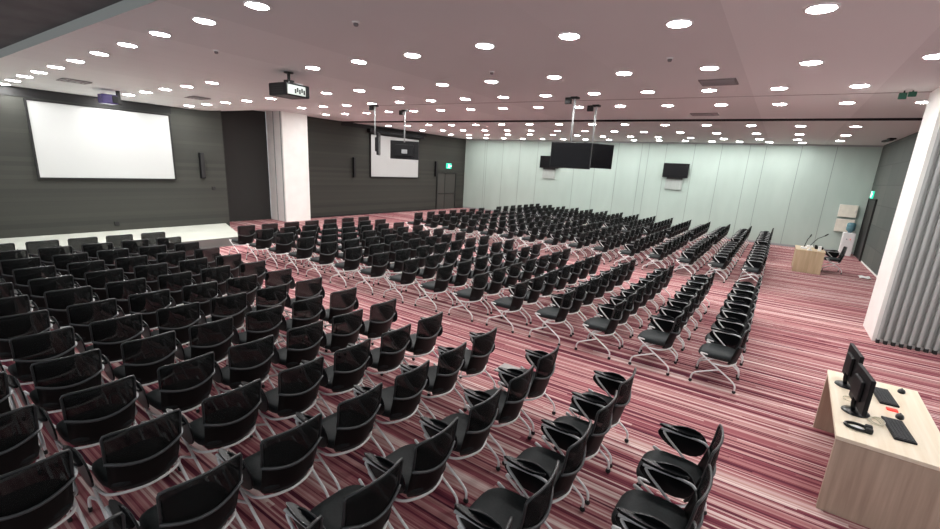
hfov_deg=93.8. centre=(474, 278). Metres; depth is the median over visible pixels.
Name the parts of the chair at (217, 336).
seat, backrest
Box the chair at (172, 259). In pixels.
[156,251,187,273]
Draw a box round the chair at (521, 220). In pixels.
[515,218,524,239]
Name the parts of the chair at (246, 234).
seat, backrest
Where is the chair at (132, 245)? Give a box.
[121,239,149,256]
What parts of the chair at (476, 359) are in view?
seat rail, seat, leg, backrest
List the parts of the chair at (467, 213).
backrest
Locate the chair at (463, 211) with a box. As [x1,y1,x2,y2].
[459,209,465,228]
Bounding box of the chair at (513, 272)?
[485,262,521,300]
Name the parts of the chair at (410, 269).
leg, seat, backrest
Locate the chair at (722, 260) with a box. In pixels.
[704,250,731,282]
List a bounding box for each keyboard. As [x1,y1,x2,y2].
[874,387,899,407]
[881,416,917,444]
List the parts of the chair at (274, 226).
backrest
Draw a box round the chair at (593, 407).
[542,390,617,504]
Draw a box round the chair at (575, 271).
[557,260,582,291]
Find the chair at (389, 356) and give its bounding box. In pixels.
[362,323,411,386]
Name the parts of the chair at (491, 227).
backrest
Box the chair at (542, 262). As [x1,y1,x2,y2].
[519,254,548,282]
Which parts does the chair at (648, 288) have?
backrest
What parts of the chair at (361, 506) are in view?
seat, backrest, leg, armrest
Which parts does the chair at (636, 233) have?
backrest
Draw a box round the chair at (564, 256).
[556,248,570,268]
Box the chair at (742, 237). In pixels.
[727,237,742,260]
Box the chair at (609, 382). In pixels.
[569,367,636,467]
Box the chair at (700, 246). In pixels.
[676,244,701,273]
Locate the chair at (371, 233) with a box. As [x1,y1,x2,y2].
[359,230,375,256]
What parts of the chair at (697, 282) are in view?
backrest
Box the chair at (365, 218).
[356,216,368,230]
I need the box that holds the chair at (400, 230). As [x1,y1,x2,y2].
[397,226,408,240]
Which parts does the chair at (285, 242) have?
seat, backrest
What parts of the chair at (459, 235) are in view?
backrest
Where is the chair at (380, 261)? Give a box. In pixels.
[355,252,390,294]
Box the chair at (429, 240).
[424,235,436,254]
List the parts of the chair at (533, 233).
seat, backrest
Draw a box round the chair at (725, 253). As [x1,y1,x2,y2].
[707,248,734,278]
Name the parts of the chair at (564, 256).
backrest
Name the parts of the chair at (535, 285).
seat, backrest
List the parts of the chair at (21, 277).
backrest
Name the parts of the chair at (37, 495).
backrest, seat rail, seat, armrest, leg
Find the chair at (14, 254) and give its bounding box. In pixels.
[0,249,31,278]
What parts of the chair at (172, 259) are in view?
backrest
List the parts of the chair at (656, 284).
backrest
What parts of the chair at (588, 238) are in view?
backrest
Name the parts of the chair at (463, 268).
seat, backrest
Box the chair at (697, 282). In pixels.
[680,274,711,319]
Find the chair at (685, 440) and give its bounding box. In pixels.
[636,423,723,514]
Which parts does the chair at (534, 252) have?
backrest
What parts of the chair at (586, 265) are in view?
backrest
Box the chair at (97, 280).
[84,268,128,300]
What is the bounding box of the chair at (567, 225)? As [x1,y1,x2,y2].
[562,221,570,242]
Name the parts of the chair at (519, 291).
leg, seat, seat rail, backrest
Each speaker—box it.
[198,153,205,177]
[352,157,355,177]
[434,161,437,176]
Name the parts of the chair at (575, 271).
backrest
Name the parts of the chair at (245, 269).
backrest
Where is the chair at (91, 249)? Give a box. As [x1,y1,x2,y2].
[81,242,114,260]
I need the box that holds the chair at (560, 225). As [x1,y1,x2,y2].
[543,222,562,243]
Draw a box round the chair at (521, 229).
[513,222,526,245]
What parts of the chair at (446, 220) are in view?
backrest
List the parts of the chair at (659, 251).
frame, seat, backrest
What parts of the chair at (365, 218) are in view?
backrest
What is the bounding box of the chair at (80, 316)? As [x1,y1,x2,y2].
[66,298,124,344]
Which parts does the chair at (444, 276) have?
leg, seat, backrest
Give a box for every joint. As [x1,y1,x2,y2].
[380,92,907,105]
[482,141,837,246]
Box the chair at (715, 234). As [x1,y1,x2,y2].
[701,234,715,258]
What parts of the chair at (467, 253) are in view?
backrest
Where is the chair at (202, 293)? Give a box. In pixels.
[181,281,222,344]
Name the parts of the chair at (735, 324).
seat, leg, armrest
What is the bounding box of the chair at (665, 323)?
[628,310,683,375]
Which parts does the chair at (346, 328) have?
seat rail, seat, backrest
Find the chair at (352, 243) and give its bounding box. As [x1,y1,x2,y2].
[330,238,360,275]
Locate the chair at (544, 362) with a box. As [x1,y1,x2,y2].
[498,345,558,434]
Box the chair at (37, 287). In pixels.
[28,275,79,309]
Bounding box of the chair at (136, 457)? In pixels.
[86,408,193,519]
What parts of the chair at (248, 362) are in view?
leg, seat rail, seat, backrest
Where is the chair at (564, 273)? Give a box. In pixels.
[539,263,571,297]
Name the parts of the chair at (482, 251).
backrest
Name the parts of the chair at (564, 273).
backrest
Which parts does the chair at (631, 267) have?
backrest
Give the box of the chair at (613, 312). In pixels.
[574,298,624,359]
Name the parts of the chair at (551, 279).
backrest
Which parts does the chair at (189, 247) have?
backrest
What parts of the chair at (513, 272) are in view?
backrest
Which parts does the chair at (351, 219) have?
backrest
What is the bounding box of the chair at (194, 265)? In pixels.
[178,258,210,283]
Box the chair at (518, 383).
[466,363,533,464]
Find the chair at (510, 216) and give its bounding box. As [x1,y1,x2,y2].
[505,215,514,231]
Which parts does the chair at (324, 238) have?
backrest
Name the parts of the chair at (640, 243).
backrest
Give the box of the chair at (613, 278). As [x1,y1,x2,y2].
[599,266,620,303]
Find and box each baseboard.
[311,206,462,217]
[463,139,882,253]
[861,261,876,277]
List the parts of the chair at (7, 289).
backrest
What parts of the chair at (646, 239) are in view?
backrest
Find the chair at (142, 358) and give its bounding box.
[110,330,184,423]
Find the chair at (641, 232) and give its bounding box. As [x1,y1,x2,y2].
[635,226,644,239]
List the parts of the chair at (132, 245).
backrest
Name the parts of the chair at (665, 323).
leg, leg, seat, seat rail, armrest, backrest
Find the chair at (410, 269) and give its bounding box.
[383,258,420,302]
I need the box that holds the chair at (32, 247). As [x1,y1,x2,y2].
[25,239,59,256]
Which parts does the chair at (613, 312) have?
leg, leg, seat, armrest, backrest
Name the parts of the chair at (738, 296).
armrest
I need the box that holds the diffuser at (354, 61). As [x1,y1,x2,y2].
[352,60,365,63]
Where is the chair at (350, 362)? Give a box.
[316,338,372,413]
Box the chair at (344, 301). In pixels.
[321,287,359,339]
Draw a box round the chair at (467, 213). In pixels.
[455,212,472,230]
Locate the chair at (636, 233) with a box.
[623,227,639,247]
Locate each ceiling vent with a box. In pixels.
[57,78,91,84]
[184,96,210,99]
[690,113,719,115]
[698,78,738,86]
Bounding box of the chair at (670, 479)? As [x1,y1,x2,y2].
[611,458,712,528]
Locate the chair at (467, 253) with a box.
[452,247,473,274]
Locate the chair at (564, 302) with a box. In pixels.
[528,288,574,345]
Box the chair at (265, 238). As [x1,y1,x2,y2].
[246,228,276,260]
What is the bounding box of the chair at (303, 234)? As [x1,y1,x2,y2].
[288,230,317,264]
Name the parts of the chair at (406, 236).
backrest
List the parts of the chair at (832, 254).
seat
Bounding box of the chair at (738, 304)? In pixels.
[716,295,757,350]
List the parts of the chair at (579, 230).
backrest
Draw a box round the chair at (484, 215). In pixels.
[476,213,488,234]
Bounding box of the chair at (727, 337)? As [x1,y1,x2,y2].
[688,323,750,393]
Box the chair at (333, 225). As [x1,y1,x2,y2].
[317,223,338,250]
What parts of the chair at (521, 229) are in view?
backrest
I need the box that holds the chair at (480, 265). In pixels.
[454,256,488,293]
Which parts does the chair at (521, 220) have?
backrest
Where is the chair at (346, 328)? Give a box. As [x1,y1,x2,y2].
[318,308,366,369]
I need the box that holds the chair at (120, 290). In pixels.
[105,278,154,330]
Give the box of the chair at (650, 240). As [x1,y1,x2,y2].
[635,233,654,259]
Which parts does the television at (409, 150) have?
casing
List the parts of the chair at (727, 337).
leg, seat, leg, leg, seat rail, armrest, backrest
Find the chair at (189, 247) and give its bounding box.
[174,241,200,259]
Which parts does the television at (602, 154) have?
casing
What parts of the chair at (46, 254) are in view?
backrest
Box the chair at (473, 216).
[461,214,478,236]
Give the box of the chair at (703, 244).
[679,242,704,270]
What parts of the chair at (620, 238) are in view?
backrest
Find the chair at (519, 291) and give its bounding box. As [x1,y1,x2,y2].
[485,279,528,332]
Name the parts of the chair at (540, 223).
backrest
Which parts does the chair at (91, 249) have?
backrest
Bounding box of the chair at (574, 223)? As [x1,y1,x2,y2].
[570,220,577,229]
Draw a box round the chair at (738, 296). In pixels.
[720,288,759,339]
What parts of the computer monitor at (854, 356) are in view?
casing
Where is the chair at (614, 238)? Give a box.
[598,234,617,260]
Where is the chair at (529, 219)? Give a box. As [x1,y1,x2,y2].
[514,217,532,236]
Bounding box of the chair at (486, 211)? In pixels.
[484,210,490,229]
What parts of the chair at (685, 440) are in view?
leg, seat, leg, armrest, backrest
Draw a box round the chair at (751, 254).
[742,249,768,276]
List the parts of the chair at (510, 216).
backrest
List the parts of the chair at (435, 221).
backrest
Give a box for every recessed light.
[4,79,21,81]
[15,74,34,77]
[29,70,48,73]
[45,65,65,68]
[65,58,85,62]
[88,51,109,55]
[116,42,138,47]
[147,30,171,36]
[191,17,216,24]
[204,81,218,83]
[243,0,270,10]
[304,66,320,69]
[350,59,367,63]
[392,86,404,88]
[403,52,421,57]
[436,83,448,85]
[474,42,494,48]
[484,80,498,82]
[539,94,551,96]
[546,75,561,78]
[558,32,580,39]
[587,92,600,94]
[615,71,632,74]
[640,90,655,93]
[665,19,693,27]
[699,65,719,70]
[701,89,717,91]
[714,103,728,105]
[769,86,788,89]
[772,103,787,104]
[798,60,823,65]
[803,2,840,13]
[838,101,856,103]
[849,84,870,87]
[914,101,926,103]
[921,53,939,58]
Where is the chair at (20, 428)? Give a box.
[0,404,57,474]
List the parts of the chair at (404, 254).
seat, backrest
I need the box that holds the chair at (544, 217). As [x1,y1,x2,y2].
[540,215,546,222]
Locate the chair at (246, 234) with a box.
[229,225,258,255]
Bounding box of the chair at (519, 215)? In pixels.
[505,214,522,232]
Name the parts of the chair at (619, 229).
backrest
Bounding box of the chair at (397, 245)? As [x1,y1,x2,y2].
[387,240,403,273]
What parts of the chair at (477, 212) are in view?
backrest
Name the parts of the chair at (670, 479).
leg, seat, armrest, backrest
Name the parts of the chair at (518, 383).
leg, seat, seat rail, armrest, leg, backrest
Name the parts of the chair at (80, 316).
backrest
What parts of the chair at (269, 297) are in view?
backrest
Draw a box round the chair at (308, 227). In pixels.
[292,225,318,251]
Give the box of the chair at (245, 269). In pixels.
[239,260,267,287]
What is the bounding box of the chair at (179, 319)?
[151,302,206,346]
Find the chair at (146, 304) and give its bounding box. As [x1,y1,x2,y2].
[128,289,176,329]
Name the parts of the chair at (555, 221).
backrest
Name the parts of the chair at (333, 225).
backrest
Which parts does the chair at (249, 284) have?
backrest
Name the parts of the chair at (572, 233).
backrest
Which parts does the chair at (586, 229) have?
backrest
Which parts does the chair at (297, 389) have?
leg, seat rail, seat, backrest, leg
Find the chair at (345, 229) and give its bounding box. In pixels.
[337,226,355,251]
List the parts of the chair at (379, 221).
backrest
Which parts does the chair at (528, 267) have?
backrest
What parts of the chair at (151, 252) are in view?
backrest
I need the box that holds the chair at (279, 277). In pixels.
[255,268,294,306]
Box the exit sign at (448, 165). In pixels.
[446,163,451,168]
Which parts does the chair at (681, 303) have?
armrest, backrest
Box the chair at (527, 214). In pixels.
[523,213,530,219]
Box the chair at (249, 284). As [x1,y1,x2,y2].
[226,274,260,307]
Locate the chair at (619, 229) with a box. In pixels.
[612,224,622,233]
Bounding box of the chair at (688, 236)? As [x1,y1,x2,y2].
[678,231,690,249]
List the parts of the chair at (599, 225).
backrest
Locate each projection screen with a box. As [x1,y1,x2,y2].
[23,98,176,179]
[370,133,419,177]
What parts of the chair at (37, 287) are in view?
backrest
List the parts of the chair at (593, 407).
leg, seat, leg, armrest, seat rail, backrest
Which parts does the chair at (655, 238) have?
backrest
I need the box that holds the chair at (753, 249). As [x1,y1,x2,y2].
[747,244,769,257]
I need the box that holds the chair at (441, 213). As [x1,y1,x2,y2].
[428,210,445,229]
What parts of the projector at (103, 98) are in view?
len panel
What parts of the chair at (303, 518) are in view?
armrest, backrest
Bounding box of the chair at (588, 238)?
[570,230,593,256]
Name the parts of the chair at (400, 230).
backrest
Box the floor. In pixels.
[0,208,939,528]
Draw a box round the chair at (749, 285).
[727,277,761,321]
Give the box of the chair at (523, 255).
[504,246,530,281]
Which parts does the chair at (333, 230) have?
backrest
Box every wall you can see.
[0,95,229,238]
[221,110,270,221]
[307,116,465,215]
[463,140,882,251]
[861,132,918,274]
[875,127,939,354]
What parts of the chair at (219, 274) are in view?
backrest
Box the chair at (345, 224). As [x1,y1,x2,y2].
[337,221,355,244]
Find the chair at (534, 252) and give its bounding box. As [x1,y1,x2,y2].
[516,243,541,259]
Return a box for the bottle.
[846,222,855,232]
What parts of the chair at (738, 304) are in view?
armrest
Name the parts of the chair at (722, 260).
frame, seat, backrest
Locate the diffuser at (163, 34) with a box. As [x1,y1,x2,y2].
[150,32,168,36]
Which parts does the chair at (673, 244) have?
backrest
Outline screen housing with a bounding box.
[367,128,423,138]
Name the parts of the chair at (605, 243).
seat, frame, backrest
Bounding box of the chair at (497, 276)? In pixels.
[468,266,506,313]
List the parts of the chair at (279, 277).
backrest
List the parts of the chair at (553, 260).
backrest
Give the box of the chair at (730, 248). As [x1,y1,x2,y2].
[721,243,737,270]
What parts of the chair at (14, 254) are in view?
backrest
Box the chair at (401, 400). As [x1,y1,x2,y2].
[373,360,429,451]
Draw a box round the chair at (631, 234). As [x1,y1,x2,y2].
[614,229,634,250]
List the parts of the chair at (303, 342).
seat, backrest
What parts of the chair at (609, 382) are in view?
leg, seat, leg, armrest, backrest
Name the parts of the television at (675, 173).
casing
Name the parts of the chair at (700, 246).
frame, backrest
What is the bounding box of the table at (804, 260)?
[791,245,825,274]
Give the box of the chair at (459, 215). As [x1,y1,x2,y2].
[454,212,461,233]
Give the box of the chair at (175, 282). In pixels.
[157,271,195,305]
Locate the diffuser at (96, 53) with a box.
[90,52,107,55]
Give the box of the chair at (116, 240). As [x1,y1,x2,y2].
[106,234,132,248]
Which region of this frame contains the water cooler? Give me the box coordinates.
[838,222,855,255]
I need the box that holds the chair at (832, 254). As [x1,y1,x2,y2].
[821,246,847,273]
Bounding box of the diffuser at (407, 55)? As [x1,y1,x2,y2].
[405,54,419,57]
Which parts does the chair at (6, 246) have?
backrest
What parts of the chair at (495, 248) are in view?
backrest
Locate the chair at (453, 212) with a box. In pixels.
[440,210,456,228]
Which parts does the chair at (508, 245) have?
backrest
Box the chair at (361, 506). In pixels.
[296,452,404,528]
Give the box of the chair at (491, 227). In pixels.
[475,221,496,243]
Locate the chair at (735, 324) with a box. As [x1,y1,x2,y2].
[697,312,753,376]
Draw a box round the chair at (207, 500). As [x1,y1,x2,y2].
[136,448,253,528]
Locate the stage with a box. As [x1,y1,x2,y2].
[0,223,238,249]
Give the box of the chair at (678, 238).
[666,236,680,259]
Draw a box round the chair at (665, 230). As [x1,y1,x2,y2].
[655,229,666,244]
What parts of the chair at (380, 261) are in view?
leg, seat, backrest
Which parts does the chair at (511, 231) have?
seat, backrest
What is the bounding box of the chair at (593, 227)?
[590,222,596,232]
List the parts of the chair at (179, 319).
seat, backrest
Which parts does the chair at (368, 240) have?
backrest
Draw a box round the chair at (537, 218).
[532,216,539,223]
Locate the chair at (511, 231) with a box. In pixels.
[498,224,516,247]
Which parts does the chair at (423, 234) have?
backrest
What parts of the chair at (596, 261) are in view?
backrest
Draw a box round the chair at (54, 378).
[23,348,114,454]
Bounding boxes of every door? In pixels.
[435,172,456,209]
[853,198,877,260]
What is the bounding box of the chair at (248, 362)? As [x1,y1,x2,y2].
[212,335,279,393]
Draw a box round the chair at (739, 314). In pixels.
[711,303,755,362]
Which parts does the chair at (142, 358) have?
seat, backrest, seat rail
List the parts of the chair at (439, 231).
backrest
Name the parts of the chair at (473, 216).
backrest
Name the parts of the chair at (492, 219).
backrest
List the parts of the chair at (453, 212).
backrest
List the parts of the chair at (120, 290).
backrest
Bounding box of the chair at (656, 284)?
[638,272,661,318]
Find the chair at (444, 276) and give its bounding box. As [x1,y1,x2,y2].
[414,264,453,311]
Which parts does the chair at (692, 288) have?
backrest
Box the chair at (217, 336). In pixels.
[174,317,239,362]
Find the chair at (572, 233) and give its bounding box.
[556,226,577,248]
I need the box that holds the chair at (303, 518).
[283,502,325,528]
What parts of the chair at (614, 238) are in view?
backrest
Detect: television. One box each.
[369,105,380,154]
[390,110,418,159]
[539,156,557,178]
[549,96,592,168]
[584,104,613,168]
[662,163,689,189]
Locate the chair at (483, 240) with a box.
[473,235,489,261]
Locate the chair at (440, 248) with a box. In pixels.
[422,242,446,268]
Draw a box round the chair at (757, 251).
[746,247,769,273]
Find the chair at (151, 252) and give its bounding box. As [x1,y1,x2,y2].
[138,245,168,263]
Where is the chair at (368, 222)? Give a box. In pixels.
[357,220,370,242]
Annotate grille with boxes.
[200,154,205,176]
[354,158,355,176]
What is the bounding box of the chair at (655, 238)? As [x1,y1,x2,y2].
[637,232,658,254]
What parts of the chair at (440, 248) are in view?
backrest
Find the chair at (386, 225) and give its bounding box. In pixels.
[375,223,388,239]
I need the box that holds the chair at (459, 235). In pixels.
[448,231,465,251]
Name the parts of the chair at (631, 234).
backrest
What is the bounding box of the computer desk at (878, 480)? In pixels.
[813,370,939,528]
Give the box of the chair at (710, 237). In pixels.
[695,237,710,261]
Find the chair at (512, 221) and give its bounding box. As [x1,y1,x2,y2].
[496,219,515,240]
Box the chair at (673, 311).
[640,300,690,360]
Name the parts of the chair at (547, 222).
backrest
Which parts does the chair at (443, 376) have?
leg, seat rail, seat, armrest, leg, backrest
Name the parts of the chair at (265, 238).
seat, backrest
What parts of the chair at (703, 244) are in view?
backrest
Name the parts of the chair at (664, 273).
backrest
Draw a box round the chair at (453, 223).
[440,216,457,233]
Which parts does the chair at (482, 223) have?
backrest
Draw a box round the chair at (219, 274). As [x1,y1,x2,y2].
[200,265,233,295]
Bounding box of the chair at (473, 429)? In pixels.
[424,387,501,503]
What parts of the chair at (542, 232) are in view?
backrest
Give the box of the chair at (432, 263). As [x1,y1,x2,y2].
[405,253,439,295]
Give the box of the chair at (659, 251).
[641,242,668,269]
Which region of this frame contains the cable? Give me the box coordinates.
[868,416,885,425]
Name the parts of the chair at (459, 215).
backrest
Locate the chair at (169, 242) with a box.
[156,236,181,251]
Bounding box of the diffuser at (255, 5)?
[246,2,267,9]
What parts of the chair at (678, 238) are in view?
backrest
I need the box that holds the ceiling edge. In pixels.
[0,0,156,57]
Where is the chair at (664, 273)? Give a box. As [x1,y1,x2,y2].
[646,268,668,310]
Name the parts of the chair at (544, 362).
leg, seat, seat rail, armrest, leg, backrest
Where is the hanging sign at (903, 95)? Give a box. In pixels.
[898,90,916,98]
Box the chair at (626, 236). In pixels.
[608,230,629,255]
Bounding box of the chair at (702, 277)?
[691,270,715,312]
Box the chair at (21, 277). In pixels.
[12,265,61,300]
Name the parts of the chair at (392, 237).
backrest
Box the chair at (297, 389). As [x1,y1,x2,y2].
[249,355,327,437]
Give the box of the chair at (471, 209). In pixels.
[469,208,475,214]
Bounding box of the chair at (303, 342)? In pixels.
[262,320,326,387]
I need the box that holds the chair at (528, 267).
[502,258,536,293]
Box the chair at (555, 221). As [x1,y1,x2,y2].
[550,218,558,225]
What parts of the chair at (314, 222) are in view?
backrest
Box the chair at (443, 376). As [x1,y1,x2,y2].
[420,341,466,418]
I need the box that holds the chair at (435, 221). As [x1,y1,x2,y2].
[423,214,439,234]
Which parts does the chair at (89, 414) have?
leg, seat, seat rail, backrest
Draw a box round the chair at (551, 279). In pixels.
[521,268,559,308]
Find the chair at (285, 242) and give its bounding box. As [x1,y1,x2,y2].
[265,232,296,268]
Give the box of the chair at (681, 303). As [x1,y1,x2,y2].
[657,293,696,348]
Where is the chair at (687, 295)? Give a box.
[666,286,702,337]
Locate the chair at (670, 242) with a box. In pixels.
[647,240,672,267]
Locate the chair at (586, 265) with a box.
[560,256,592,289]
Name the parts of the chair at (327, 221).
backrest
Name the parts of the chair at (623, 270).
backrest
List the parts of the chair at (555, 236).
seat, frame, backrest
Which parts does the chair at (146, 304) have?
backrest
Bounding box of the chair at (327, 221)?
[320,219,338,244]
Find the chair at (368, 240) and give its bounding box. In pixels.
[362,236,379,267]
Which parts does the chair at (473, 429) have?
leg, seat, seat rail, armrest, leg, backrest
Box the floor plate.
[494,363,520,371]
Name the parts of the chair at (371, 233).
backrest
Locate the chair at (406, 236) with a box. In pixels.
[402,231,414,248]
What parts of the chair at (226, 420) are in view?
leg, leg, seat rail, seat, backrest, leg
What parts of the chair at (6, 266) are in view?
backrest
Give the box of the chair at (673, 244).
[652,238,676,265]
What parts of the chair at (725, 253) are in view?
frame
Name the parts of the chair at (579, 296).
leg, backrest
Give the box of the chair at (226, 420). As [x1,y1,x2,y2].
[177,378,268,473]
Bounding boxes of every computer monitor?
[834,343,864,389]
[841,363,875,417]
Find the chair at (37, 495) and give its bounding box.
[0,445,93,528]
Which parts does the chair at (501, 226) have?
backrest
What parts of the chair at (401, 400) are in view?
leg, seat rail, seat, armrest, backrest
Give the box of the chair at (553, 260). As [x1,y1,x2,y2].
[535,250,560,273]
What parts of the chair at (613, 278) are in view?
backrest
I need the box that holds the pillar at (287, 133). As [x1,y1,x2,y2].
[266,111,310,221]
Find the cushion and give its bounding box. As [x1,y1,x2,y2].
[865,427,873,434]
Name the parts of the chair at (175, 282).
backrest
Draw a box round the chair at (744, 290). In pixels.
[724,282,760,330]
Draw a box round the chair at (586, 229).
[583,224,590,246]
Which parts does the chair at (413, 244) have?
backrest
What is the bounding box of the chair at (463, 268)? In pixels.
[435,260,471,304]
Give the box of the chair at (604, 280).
[582,270,610,308]
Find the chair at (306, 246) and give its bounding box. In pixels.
[285,237,316,274]
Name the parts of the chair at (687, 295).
armrest, backrest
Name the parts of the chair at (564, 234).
frame, backrest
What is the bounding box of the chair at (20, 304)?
[0,295,38,316]
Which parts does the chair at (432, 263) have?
seat, backrest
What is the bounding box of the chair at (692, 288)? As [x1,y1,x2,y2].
[680,280,707,328]
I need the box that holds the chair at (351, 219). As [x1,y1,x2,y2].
[338,217,354,238]
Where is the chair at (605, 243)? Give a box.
[590,236,611,263]
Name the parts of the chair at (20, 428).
backrest, seat, seat rail, armrest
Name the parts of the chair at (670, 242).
frame, backrest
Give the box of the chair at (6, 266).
[0,257,45,288]
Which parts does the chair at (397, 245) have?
backrest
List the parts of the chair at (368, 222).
backrest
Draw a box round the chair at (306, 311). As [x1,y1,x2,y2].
[278,295,327,351]
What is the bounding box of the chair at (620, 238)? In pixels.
[612,232,623,257]
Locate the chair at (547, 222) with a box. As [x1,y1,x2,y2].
[543,219,550,239]
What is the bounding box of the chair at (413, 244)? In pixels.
[408,238,421,258]
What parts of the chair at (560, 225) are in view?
backrest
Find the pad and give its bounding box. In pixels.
[886,407,898,412]
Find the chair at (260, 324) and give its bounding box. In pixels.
[226,305,286,365]
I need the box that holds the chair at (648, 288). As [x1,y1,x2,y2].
[630,278,654,326]
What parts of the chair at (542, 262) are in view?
backrest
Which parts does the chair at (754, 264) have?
frame, seat, backrest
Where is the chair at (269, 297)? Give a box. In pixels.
[239,284,290,332]
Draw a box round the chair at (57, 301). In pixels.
[44,286,99,328]
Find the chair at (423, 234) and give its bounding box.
[418,230,429,245]
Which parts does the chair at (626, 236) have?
backrest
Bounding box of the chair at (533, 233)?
[517,226,538,247]
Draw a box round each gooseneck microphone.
[800,234,811,248]
[807,234,828,247]
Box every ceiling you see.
[0,0,121,48]
[0,0,939,145]
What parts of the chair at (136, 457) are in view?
leg, leg, seat, seat rail, backrest, armrest, leg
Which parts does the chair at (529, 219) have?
backrest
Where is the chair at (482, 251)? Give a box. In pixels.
[471,244,488,269]
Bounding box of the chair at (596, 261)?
[570,253,601,285]
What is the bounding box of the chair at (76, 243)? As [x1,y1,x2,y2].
[68,237,98,252]
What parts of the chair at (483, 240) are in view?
backrest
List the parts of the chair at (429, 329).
seat rail, seat, backrest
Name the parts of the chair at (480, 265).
backrest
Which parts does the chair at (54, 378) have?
leg, seat, seat rail, backrest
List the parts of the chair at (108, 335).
seat, backrest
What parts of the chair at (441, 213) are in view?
backrest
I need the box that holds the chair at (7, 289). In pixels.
[0,282,21,297]
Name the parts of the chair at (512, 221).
backrest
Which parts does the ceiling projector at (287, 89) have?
panel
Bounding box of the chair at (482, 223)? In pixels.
[468,218,486,238]
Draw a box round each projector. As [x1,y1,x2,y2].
[97,91,121,104]
[269,71,309,99]
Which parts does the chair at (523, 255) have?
backrest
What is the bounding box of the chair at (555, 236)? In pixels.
[540,229,561,251]
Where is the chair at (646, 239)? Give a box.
[626,235,649,261]
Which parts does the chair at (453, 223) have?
backrest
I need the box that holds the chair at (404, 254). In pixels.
[378,248,411,287]
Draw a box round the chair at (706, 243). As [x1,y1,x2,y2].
[684,239,708,266]
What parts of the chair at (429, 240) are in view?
backrest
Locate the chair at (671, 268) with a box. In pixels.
[653,263,674,304]
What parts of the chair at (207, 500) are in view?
seat, backrest, seat rail, armrest, leg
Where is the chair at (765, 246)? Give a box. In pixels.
[750,240,770,264]
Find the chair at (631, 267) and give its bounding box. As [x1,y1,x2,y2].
[618,258,636,288]
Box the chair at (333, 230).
[312,228,338,258]
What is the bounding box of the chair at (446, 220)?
[433,213,451,233]
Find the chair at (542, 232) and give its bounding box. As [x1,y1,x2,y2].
[526,225,547,247]
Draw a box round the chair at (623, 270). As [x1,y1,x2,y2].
[594,261,629,297]
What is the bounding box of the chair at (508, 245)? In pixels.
[487,239,513,264]
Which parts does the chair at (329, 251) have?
seat, backrest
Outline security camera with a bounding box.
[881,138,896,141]
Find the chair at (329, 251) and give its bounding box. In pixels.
[306,241,339,276]
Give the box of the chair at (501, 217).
[494,216,505,233]
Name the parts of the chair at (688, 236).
backrest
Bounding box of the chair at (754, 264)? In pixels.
[737,254,767,284]
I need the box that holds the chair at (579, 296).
[544,282,587,334]
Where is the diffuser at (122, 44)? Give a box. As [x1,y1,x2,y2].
[118,43,135,46]
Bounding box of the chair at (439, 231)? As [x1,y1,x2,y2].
[433,228,443,242]
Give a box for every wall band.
[0,85,170,113]
[341,121,426,136]
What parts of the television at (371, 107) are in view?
casing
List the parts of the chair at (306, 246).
seat, backrest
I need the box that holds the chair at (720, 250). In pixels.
[711,245,736,274]
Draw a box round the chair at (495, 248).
[488,241,501,263]
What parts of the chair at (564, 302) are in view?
leg, seat, seat rail, backrest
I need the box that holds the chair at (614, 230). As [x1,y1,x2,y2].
[598,225,617,244]
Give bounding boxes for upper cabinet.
[833,218,854,231]
[837,204,858,217]
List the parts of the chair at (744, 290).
armrest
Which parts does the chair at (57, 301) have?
backrest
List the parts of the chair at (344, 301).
seat, backrest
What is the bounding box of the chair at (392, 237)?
[384,234,397,251]
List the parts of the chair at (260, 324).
seat, backrest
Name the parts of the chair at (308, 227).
backrest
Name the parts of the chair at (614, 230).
backrest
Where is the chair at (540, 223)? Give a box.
[524,220,543,241]
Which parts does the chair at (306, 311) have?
seat, backrest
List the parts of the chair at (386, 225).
backrest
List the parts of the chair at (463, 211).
backrest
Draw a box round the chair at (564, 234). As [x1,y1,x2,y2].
[548,228,569,251]
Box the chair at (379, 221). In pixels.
[374,219,385,234]
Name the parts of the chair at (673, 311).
seat, armrest, backrest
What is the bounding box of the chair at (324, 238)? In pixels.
[308,234,337,269]
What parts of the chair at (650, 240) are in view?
backrest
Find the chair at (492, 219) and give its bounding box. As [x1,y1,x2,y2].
[478,217,496,238]
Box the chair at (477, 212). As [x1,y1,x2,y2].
[474,211,481,230]
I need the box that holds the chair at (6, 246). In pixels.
[0,243,18,250]
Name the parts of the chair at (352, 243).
seat, backrest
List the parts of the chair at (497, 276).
seat, backrest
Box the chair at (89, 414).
[53,375,148,495]
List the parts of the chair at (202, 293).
backrest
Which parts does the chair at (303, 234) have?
backrest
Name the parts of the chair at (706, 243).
backrest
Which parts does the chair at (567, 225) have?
backrest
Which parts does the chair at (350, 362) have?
leg, seat rail, seat, backrest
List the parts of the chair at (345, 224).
backrest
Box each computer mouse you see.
[895,413,903,419]
[897,388,905,393]
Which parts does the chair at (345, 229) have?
backrest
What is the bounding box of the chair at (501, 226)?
[489,220,505,241]
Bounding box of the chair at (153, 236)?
[141,232,165,245]
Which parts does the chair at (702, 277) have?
backrest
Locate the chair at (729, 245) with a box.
[723,241,739,268]
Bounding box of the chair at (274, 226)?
[253,223,279,254]
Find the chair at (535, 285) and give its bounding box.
[504,274,545,323]
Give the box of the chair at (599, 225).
[594,221,602,232]
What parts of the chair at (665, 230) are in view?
backrest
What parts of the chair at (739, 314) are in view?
armrest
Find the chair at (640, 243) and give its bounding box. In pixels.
[620,237,644,264]
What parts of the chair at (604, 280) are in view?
backrest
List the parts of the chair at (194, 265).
backrest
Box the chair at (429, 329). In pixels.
[388,311,442,372]
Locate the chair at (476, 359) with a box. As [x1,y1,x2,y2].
[456,327,496,389]
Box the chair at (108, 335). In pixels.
[86,313,151,362]
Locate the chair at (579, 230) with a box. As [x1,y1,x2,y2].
[563,225,583,246]
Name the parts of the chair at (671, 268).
backrest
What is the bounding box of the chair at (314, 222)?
[298,220,319,241]
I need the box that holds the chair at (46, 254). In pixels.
[37,246,75,265]

